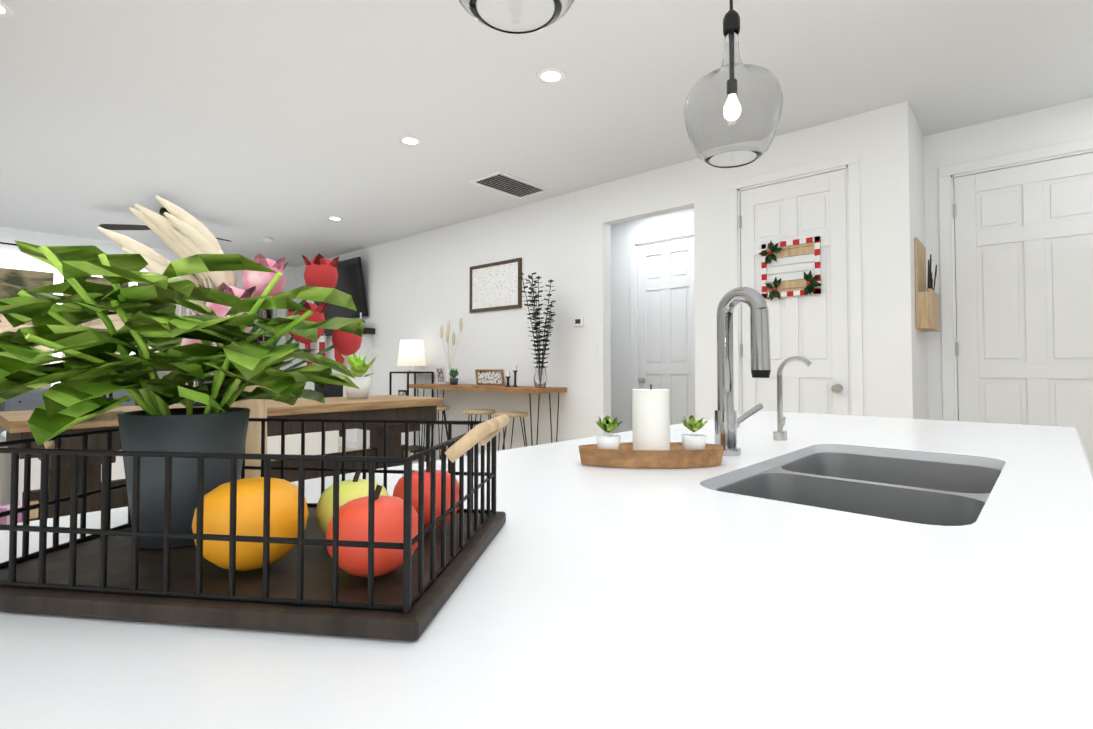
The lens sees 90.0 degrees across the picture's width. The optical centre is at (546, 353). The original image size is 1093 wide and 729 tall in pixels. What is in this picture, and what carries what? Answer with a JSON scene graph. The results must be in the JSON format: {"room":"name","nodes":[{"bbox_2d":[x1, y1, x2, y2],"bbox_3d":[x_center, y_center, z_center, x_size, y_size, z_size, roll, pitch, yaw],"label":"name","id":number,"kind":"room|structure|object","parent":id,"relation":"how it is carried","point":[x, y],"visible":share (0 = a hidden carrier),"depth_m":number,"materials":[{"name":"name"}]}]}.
{"room":"kitchen","nodes":[
{"label":"kitchen","id":0,"kind":"room"},
{"bbox_2d":[0,227,294,399],"bbox_3d":[-6.431,-0.124,6.814,0.120,2.780,6.450,-1,-2,41],"label":"wall","id":1,"kind":"structure","parent":0,"point":[8,235],"depth_m":7.05,"materials":[{"name":"paint"}]},
{"bbox_2d":[0,242,16,245],"bbox_3d":[-6.085,-1.303,7.053,0.120,0.044,3.424,-1,-2,41],"label":"curtain rod","id":2,"kind":"object","parent":1,"relation":"attached to","point":[8,243],"depth_m":6.56,"materials":[{"name":"black metal"}]},
{"bbox_2d":[174,274,210,386],"bbox_3d":[-5.178,-0.017,7.994,0.074,2.567,0.486,-1,-2,41],"label":"curtain","id":3,"kind":"object","parent":2,"relation":"hanging from","point":[182,310],"depth_m":7.94,"materials":[{"name":"white fabric"}]},
{"bbox_2d":[0,257,137,385],"bbox_3d":[-6.112,0.065,7.149,0.110,2.420,2.660,-1,-2,41],"label":"window","id":4,"kind":"structure","parent":1,"relation":"in","point":[20,264],"depth_m":6.87,"materials":[{"name":"white plastic"}]},
{"bbox_2d":[250,309,288,345],"bbox_3d":[-4.502,-0.566,8.892,0.040,1.060,0.590,-1,-2,41],"label":"arched mirror","id":5,"kind":"object","parent":1,"relation":"attached to","point":[270,314],"visible":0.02,"depth_m":8.91,"materials":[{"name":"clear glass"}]},
{"bbox_2d":[339,446,439,463],"bbox_3d":[-1.187,1.197,3.110,12.840,0.050,8.120,-1,-2,41],"label":"floor","id":6,"kind":"structure","parent":0,"point":[351,449],"depth_m":7.18,"materials":[{"name":"brown wood"}]},
{"bbox_2d":[0,499,21,524],"bbox_3d":[-2.998,1.000,3.179,0.224,0.348,0.224,0,-1,13],"label":"gift","id":7,"kind":"object","parent":6,"relation":"on","point":[5,520],"visible":0.02,"depth_m":3.08},
{"bbox_2d":[0,389,196,433],"bbox_3d":[-5.176,0.832,6.459,0.900,0.852,2.112,-1,-2,41],"label":"sofa","id":8,"kind":"object","parent":6,"relation":"on","point":[32,400],"visible":0.06,"depth_m":6.00,"materials":[{"name":"grey fabric"}]},
{"bbox_2d":[0,430,338,505],"bbox_3d":[-3.013,0.844,4.603,0.940,0.732,2.210,-1,-2,41],"label":"sofa","id":9,"kind":"object","parent":6,"relation":"on","point":[313,440],"visible":0.12,"depth_m":3.94,"materials":[{"name":"white fabric"}]},
{"bbox_2d":[0,395,443,521],"bbox_3d":[-1.359,0.699,2.588,0.715,0.920,1.750,-1,-2,41],"label":"table","id":10,"kind":"object","parent":6,"relation":"on","point":[14,425],"visible":0.23,"depth_m":2.50,"materials":[{"name":"brown wood"}]},
{"bbox_2d":[103,392,112,398],"bbox_3d":[-1.828,0.081,2.184,0.130,0.294,0.130,-1,-2,41],"label":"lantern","id":11,"kind":"object","parent":10,"relation":"on","point":[110,395],"depth_m":2.19,"materials":[{"name":"black metal"}]},
{"bbox_2d":[193,378,205,405],"bbox_3d":[-1.539,0.054,2.437,0.074,0.359,0.076,-1,-2,41],"label":"candle","id":12,"kind":"object","parent":10,"relation":"on","point":[198,403],"visible":0.17,"depth_m":2.39,"materials":[{"name":"black metal"}]},
{"bbox_2d":[338,350,377,398],"bbox_3d":[-1.056,0.105,3.025,0.321,0.287,0.168,-1,-2,41],"label":"potted plant","id":13,"kind":"object","parent":10,"relation":"on","point":[359,368],"visible":0.83,"depth_m":2.98,"materials":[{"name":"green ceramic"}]},
{"bbox_2d":[303,312,374,448],"bbox_3d":[-3.112,0.371,7.976,1.833,1.850,0.300,-1,-2,41],"label":"fireplace","id":14,"kind":"object","parent":6,"relation":"on","point":[354,438],"visible":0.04,"depth_m":7.56,"materials":[{"name":"paint"}]},
{"bbox_2d":[305,343,312,364],"bbox_3d":[-3.539,-0.053,8.143,0.240,0.456,0.032,-1,-2,41],"label":"stocking","id":15,"kind":"object","parent":14,"relation":"hanging from","point":[307,346],"visible":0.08,"depth_m":8.13,"materials":[{"name":"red fabric"}]},
{"bbox_2d":[319,333,325,356],"bbox_3d":[-3.201,-0.061,7.846,0.240,0.456,0.032,-1,-2,41],"label":"stocking","id":16,"kind":"object","parent":14,"relation":"hanging from","point":[322,340],"visible":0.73,"depth_m":7.84,"materials":[{"name":"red fabric"}]},
{"bbox_2d":[334,349,343,363],"bbox_3d":[-2.864,-0.068,7.548,0.240,0.456,0.032,-1,-2,41],"label":"stocking","id":17,"kind":"object","parent":14,"relation":"hanging from","point":[339,358],"visible":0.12,"depth_m":7.53,"materials":[{"name":"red fabric"}]},
{"bbox_2d":[389,340,433,454],"bbox_3d":[-1.628,0.551,6.590,0.378,1.420,0.368,-1,-2,41],"label":"floor lamp","id":18,"kind":"object","parent":6,"relation":"on","point":[411,355],"visible":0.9,"depth_m":6.49,"materials":[{"name":"black metal"}]},
{"bbox_2d":[423,406,449,461],"bbox_3d":[-1.251,0.920,6.041,0.371,0.666,0.357,-1,-2,41],"label":"bar stool","id":19,"kind":"object","parent":6,"relation":"on","point":[440,408],"visible":0.31,"depth_m":6.03,"materials":[{"name":"beige wood"}]},
{"bbox_2d":[463,409,495,455],"bbox_3d":[-0.696,0.907,5.552,0.371,0.666,0.357,-1,-2,41],"label":"bar stool","id":20,"kind":"object","parent":6,"relation":"on","point":[476,412],"visible":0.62,"depth_m":5.45,"materials":[{"name":"beige wood"}]},
{"bbox_2d":[409,383,566,459],"bbox_3d":[-0.688,0.791,5.730,2.000,0.905,0.406,-1,-2,41],"label":"console table","id":21,"kind":"object","parent":6,"relation":"on","point":[518,389],"visible":0.67,"depth_m":5.33,"materials":[{"name":"brown wood"}]},
{"bbox_2d":[435,367,445,383],"bbox_3d":[-1.230,0.256,6.353,0.160,0.200,0.050,-1,-2,41],"label":"framed photo","id":22,"kind":"object","parent":21,"relation":"on","point":[440,375],"visible":0.88,"depth_m":6.35,"materials":[{"name":"white paper"}]},
{"bbox_2d":[440,318,462,384],"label":"vase","id":23,"kind":"object","parent":21,"relation":"on","point":[451,375],"depth_m":6.09,"materials":[{"name":"white ceramic"}]},
{"bbox_2d":[475,369,504,385],"bbox_3d":[-0.607,0.258,5.834,0.420,0.171,0.044,-1,-2,41],"label":"frame","id":24,"kind":"object","parent":21,"relation":"on","point":[495,377],"visible":0.94,"depth_m":5.82,"materials":[{"name":"brown wood"}]},
{"bbox_2d":[505,366,517,386],"label":"candle holders","id":25,"kind":"object","parent":21,"relation":"on","point":[514,370],"depth_m":5.37,"materials":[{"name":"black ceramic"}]},
{"bbox_2d":[518,272,555,387],"bbox_3d":[-0.079,-0.213,5.127,0.424,1.070,0.359,-1,-2,41],"label":"vase","id":26,"kind":"object","parent":21,"relation":"on","point":[540,377],"visible":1,"depth_m":5.09,"materials":[{"name":"clear glass"}]},
{"bbox_2d":[495,412,527,450],"bbox_3d":[-0.351,0.899,5.248,0.371,0.666,0.357,-1,-2,41],"label":"bar stool","id":27,"kind":"object","parent":6,"relation":"on","point":[516,414],"visible":0.5,"depth_m":5.16,"materials":[{"name":"beige wood"}]},
{"bbox_2d":[0,287,1092,728],"bbox_3d":[0.444,0.492,1.077,0.927,1.256,2.342,-1,-2,43],"label":"kitchen island","id":28,"kind":"object","parent":6,"relation":"on","point":[778,569],"visible":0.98,"depth_m":0.39,"materials":[{"name":"white stone"}]},
{"bbox_2d":[97,195,361,478],"bbox_3d":[-0.420,-0.003,0.764,0.272,0.402,0.299,-1,-2,43],"label":"vase","id":29,"kind":"object","parent":28,"relation":"on","point":[181,233],"visible":0.48,"depth_m":0.74,"materials":[{"name":"beige wood"}]},
{"bbox_2d":[0,409,509,640],"bbox_3d":[-0.255,0.125,0.516,0.431,0.133,0.274,0,-1,8],"label":"wire basket","id":30,"kind":"object","parent":28,"relation":"on","point":[306,584],"visible":0.88,"depth_m":0.40,"materials":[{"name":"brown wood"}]},
{"bbox_2d":[0,240,364,548],"bbox_3d":[-0.345,0.041,0.522,0.298,0.269,0.316,-1,-2,43],"label":"potted plant","id":31,"kind":"object","parent":30,"relation":"in","point":[90,370],"visible":0.94,"depth_m":0.48,"materials":[{"name":"leaf"},{"name":"dark grey ceramic"},{"name":"soil"}]},
{"bbox_2d":[192,477,308,570],"bbox_3d":[-0.239,0.139,0.445,0.084,0.070,0.084,-1,-2,43],"label":"fruit","id":32,"kind":"object","parent":30,"relation":"in","point":[283,509],"visible":0.79,"depth_m":0.42,"materials":[{"name":"orange food"}]},
{"bbox_2d":[316,470,388,535],"bbox_3d":[-0.177,0.142,0.505,0.066,0.067,0.066,-1,-2,43],"label":"apple","id":33,"kind":"object","parent":30,"relation":"in","point":[355,487],"visible":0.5,"depth_m":0.48,"materials":[{"name":"food"}]},
{"bbox_2d":[325,485,417,576],"bbox_3d":[-0.135,0.139,0.430,0.072,0.070,0.072,-1,-2,43],"label":"apple","id":34,"kind":"object","parent":30,"relation":"in","point":[353,521],"visible":0.81,"depth_m":0.41,"materials":[{"name":"red food"}]},
{"bbox_2d":[393,461,458,528],"bbox_3d":[-0.120,0.143,0.552,0.070,0.068,0.070,-1,-2,43],"label":"apple","id":35,"kind":"object","parent":30,"relation":"in","point":[398,489],"visible":0.48,"depth_m":0.53,"materials":[{"name":"red food"}]},
{"bbox_2d":[578,384,723,467],"bbox_3d":[0.197,0.131,1.014,0.205,0.146,0.205,-1,-2,43],"label":"tray","id":36,"kind":"object","parent":28,"relation":"on","point":[651,445],"visible":1,"depth_m":0.98,"materials":[{"name":"brown wood"}]},
{"bbox_2d":[0,0,1092,266],"bbox_3d":[-1.187,-1.657,3.183,12.840,0.100,8.120,-1,-2,41],"label":"ceiling","id":37,"kind":"structure","parent":0,"point":[244,126],"depth_m":3.37,"materials":[{"name":"paint"}]},
{"bbox_2d":[0,1,14,17],"bbox_3d":[-2.599,-1.620,2.547,0.176,0.004,0.176,-1,-2,41],"label":"recessed light","id":38,"kind":"object","parent":37,"relation":"in","point":[6,11],"visible":1,"depth_m":2.58,"materials":[{"name":"white plastic"}]},
{"bbox_2d":[99,208,231,241],"bbox_3d":[-3.928,-1.399,5.846,1.176,0.277,1.176,-1,-2,41],"label":"ceiling fan","id":39,"kind":"object","parent":37,"relation":"hanging from","point":[162,211],"visible":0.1,"depth_m":5.79,"materials":[{"name":"black metal"}]},
{"bbox_2d":[262,238,272,241],"bbox_3d":[-3.663,-1.487,7.176,0.136,0.035,0.136,-1,-2,41],"label":"smoke detector","id":40,"kind":"object","parent":37,"relation":"attached to","point":[267,239],"visible":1,"depth_m":7.13,"materials":[{"name":"white plastic"}]},
{"bbox_2d":[327,216,342,220],"bbox_3d":[-2.397,-1.527,6.194,0.176,0.004,0.176,-1,-2,41],"label":"recessed light","id":41,"kind":"object","parent":37,"relation":"in","point":[334,218],"visible":0.94,"depth_m":6.19,"materials":[{"name":"white plastic"}]},
{"bbox_2d":[398,136,421,145],"bbox_3d":[-1.016,-1.581,4.071,0.176,0.004,0.176,-1,-2,41],"label":"recessed light","id":42,"kind":"object","parent":37,"relation":"in","point":[410,140],"visible":1,"depth_m":4.06,"materials":[{"name":"white plastic"}]},
{"bbox_2d":[469,171,549,198],"bbox_3d":[-0.335,-1.550,5.069,0.400,0.018,0.660,-1,-2,41],"label":"ceiling vent","id":43,"kind":"object","parent":37,"relation":"in","point":[507,184],"visible":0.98,"depth_m":5.04,"materials":[{"name":"white plastic"}]},
{"bbox_2d":[459,0,573,33],"bbox_3d":[-0.065,-1.192,1.169,0.344,0.930,0.344,-1,-2,41],"label":"pendant light","id":44,"kind":"object","parent":37,"relation":"hanging from","point":[517,16],"visible":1,"depth_m":1.28,"materials":[{"name":"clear glass"}]},
{"bbox_2d":[536,68,565,83],"bbox_3d":[0.026,-1.604,3.166,0.176,0.004,0.176,-1,-2,41],"label":"recessed light","id":45,"kind":"object","parent":37,"relation":"in","point":[550,76],"visible":1,"depth_m":3.16,"materials":[{"name":"white plastic"}]},
{"bbox_2d":[684,0,782,167],"bbox_3d":[0.679,-1.171,2.005,0.344,0.930,0.344,-1,-2,41],"label":"pendant light","id":46,"kind":"object","parent":37,"relation":"hanging from","point":[733,110],"visible":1,"depth_m":1.88,"materials":[{"name":"clear glass"}]},
{"bbox_2d":[293,107,889,453],"bbox_3d":[-0.988,-0.135,6.396,8.600,2.780,0.120,-1,-2,41],"label":"wall","id":47,"kind":"structure","parent":0,"point":[417,286],"depth_m":5.27,"materials":[{"name":"paint"}]},
{"bbox_2d":[314,257,368,319],"bbox_3d":[-3.072,-0.913,8.051,1.450,0.815,0.183,-1,-2,41],"label":"tv","id":48,"kind":"object","parent":47,"relation":"attached to","point":[350,280],"visible":0.4,"depth_m":7.74,"materials":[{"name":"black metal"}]},
{"bbox_2d":[401,444,465,458],"bbox_3d":[-1.872,1.223,7.053,6.360,0.100,0.012,-1,-2,41],"label":"baseboard","id":49,"kind":"structure","parent":47,"relation":"attached to","point":[437,454],"depth_m":6.53,"materials":[{"name":"paint"}]},
{"bbox_2d":[469,258,521,312],"bbox_3d":[-0.564,-0.726,5.939,0.800,0.520,0.025,-1,-2,41],"label":"wall sign","id":50,"kind":"object","parent":47,"relation":"attached to","point":[494,286],"visible":0.94,"depth_m":5.92,"materials":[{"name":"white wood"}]},
{"bbox_2d":[574,316,583,326],"bbox_3d":[0.303,-0.301,5.165,0.110,0.090,0.024,-1,-2,41],"label":"thermostat","id":51,"kind":"object","parent":47,"relation":"attached to","point":[578,321],"visible":0.96,"depth_m":5.15,"materials":[{"name":"white plastic"}]},
{"bbox_2d":[728,152,863,415],"bbox_3d":[1.758,-0.070,3.913,0.900,2.525,0.170,-1,-2,41],"label":"door","id":52,"kind":"structure","parent":47,"relation":"attached to","point":[822,332],"depth_m":3.85,"materials":[{"name":"paint"}]},
{"bbox_2d":[759,236,821,299],"bbox_3d":[1.735,-0.605,3.902,0.437,0.445,0.052,-1,-2,41],"label":"sign","id":53,"kind":"object","parent":52,"relation":"attached to","point":[771,252],"visible":1,"depth_m":3.90,"materials":[{"name":"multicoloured wood"}]},
{"bbox_2d":[610,208,693,433],"bbox_3d":[0.894,-0.139,6.217,2.860,2.780,0.120,-1,-2,41],"label":"wall","id":54,"kind":"structure","parent":0,"point":[622,234],"depth_m":6.16,"materials":[{"name":"paint"}]},
{"bbox_2d":[630,228,694,430],"bbox_3d":[1.284,-0.022,5.809,0.890,2.525,0.170,-1,-2,41],"label":"door","id":55,"kind":"structure","parent":54,"relation":"attached to","point":[662,316],"depth_m":5.83,"materials":[{"name":"paint"}]},
{"bbox_2d":[886,101,928,418],"bbox_3d":[2.518,-0.201,3.780,0.120,2.780,0.830,-1,-2,41],"label":"wall","id":56,"kind":"structure","parent":0,"point":[905,228],"depth_m":3.49,"materials":[{"name":"paint"}]},
{"bbox_2d":[914,237,938,331],"bbox_3d":[2.572,-0.456,3.691,0.087,0.595,0.420,-1,-2,41],"label":"pocket","id":57,"kind":"object","parent":56,"relation":"attached to","point":[927,308],"visible":1,"depth_m":3.57,"materials":[{"name":"beige wood"}]},
{"bbox_2d":[924,97,1092,419],"bbox_3d":[4.252,-0.228,2.724,3.881,2.780,0.120,-1,-2,41],"label":"wall","id":58,"kind":"structure","parent":0,"point":[1062,123],"depth_m":3.81,"materials":[{"name":"paint"}]},
{"bbox_2d":[938,137,1092,472],"bbox_3d":[3.210,-0.079,3.579,1.010,2.525,0.170,-1,-2,41],"label":"door","id":59,"kind":"structure","parent":58,"relation":"attached to","point":[1016,256],"depth_m":3.64,"materials":[{"name":"paint"}]},
{"label":"outside","id":60,"kind":"structure","parent":0,"visible":0},
{"bbox_3d":[-9.669,1.399,10.665,9.880,0.050,16.000,-1,-2,41],"label":"ground","id":61,"kind":"structure","parent":60,"visible":0},
{"bbox_2d":[0,268,173,388],"bbox_3d":[-9.878,-1.647,11.770,8.208,6.330,13.266,-1,-2,41],"label":"boulders","id":62,"kind":"object","parent":61,"relation":"on","point":[13,282],"depth_m":9.64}
]}

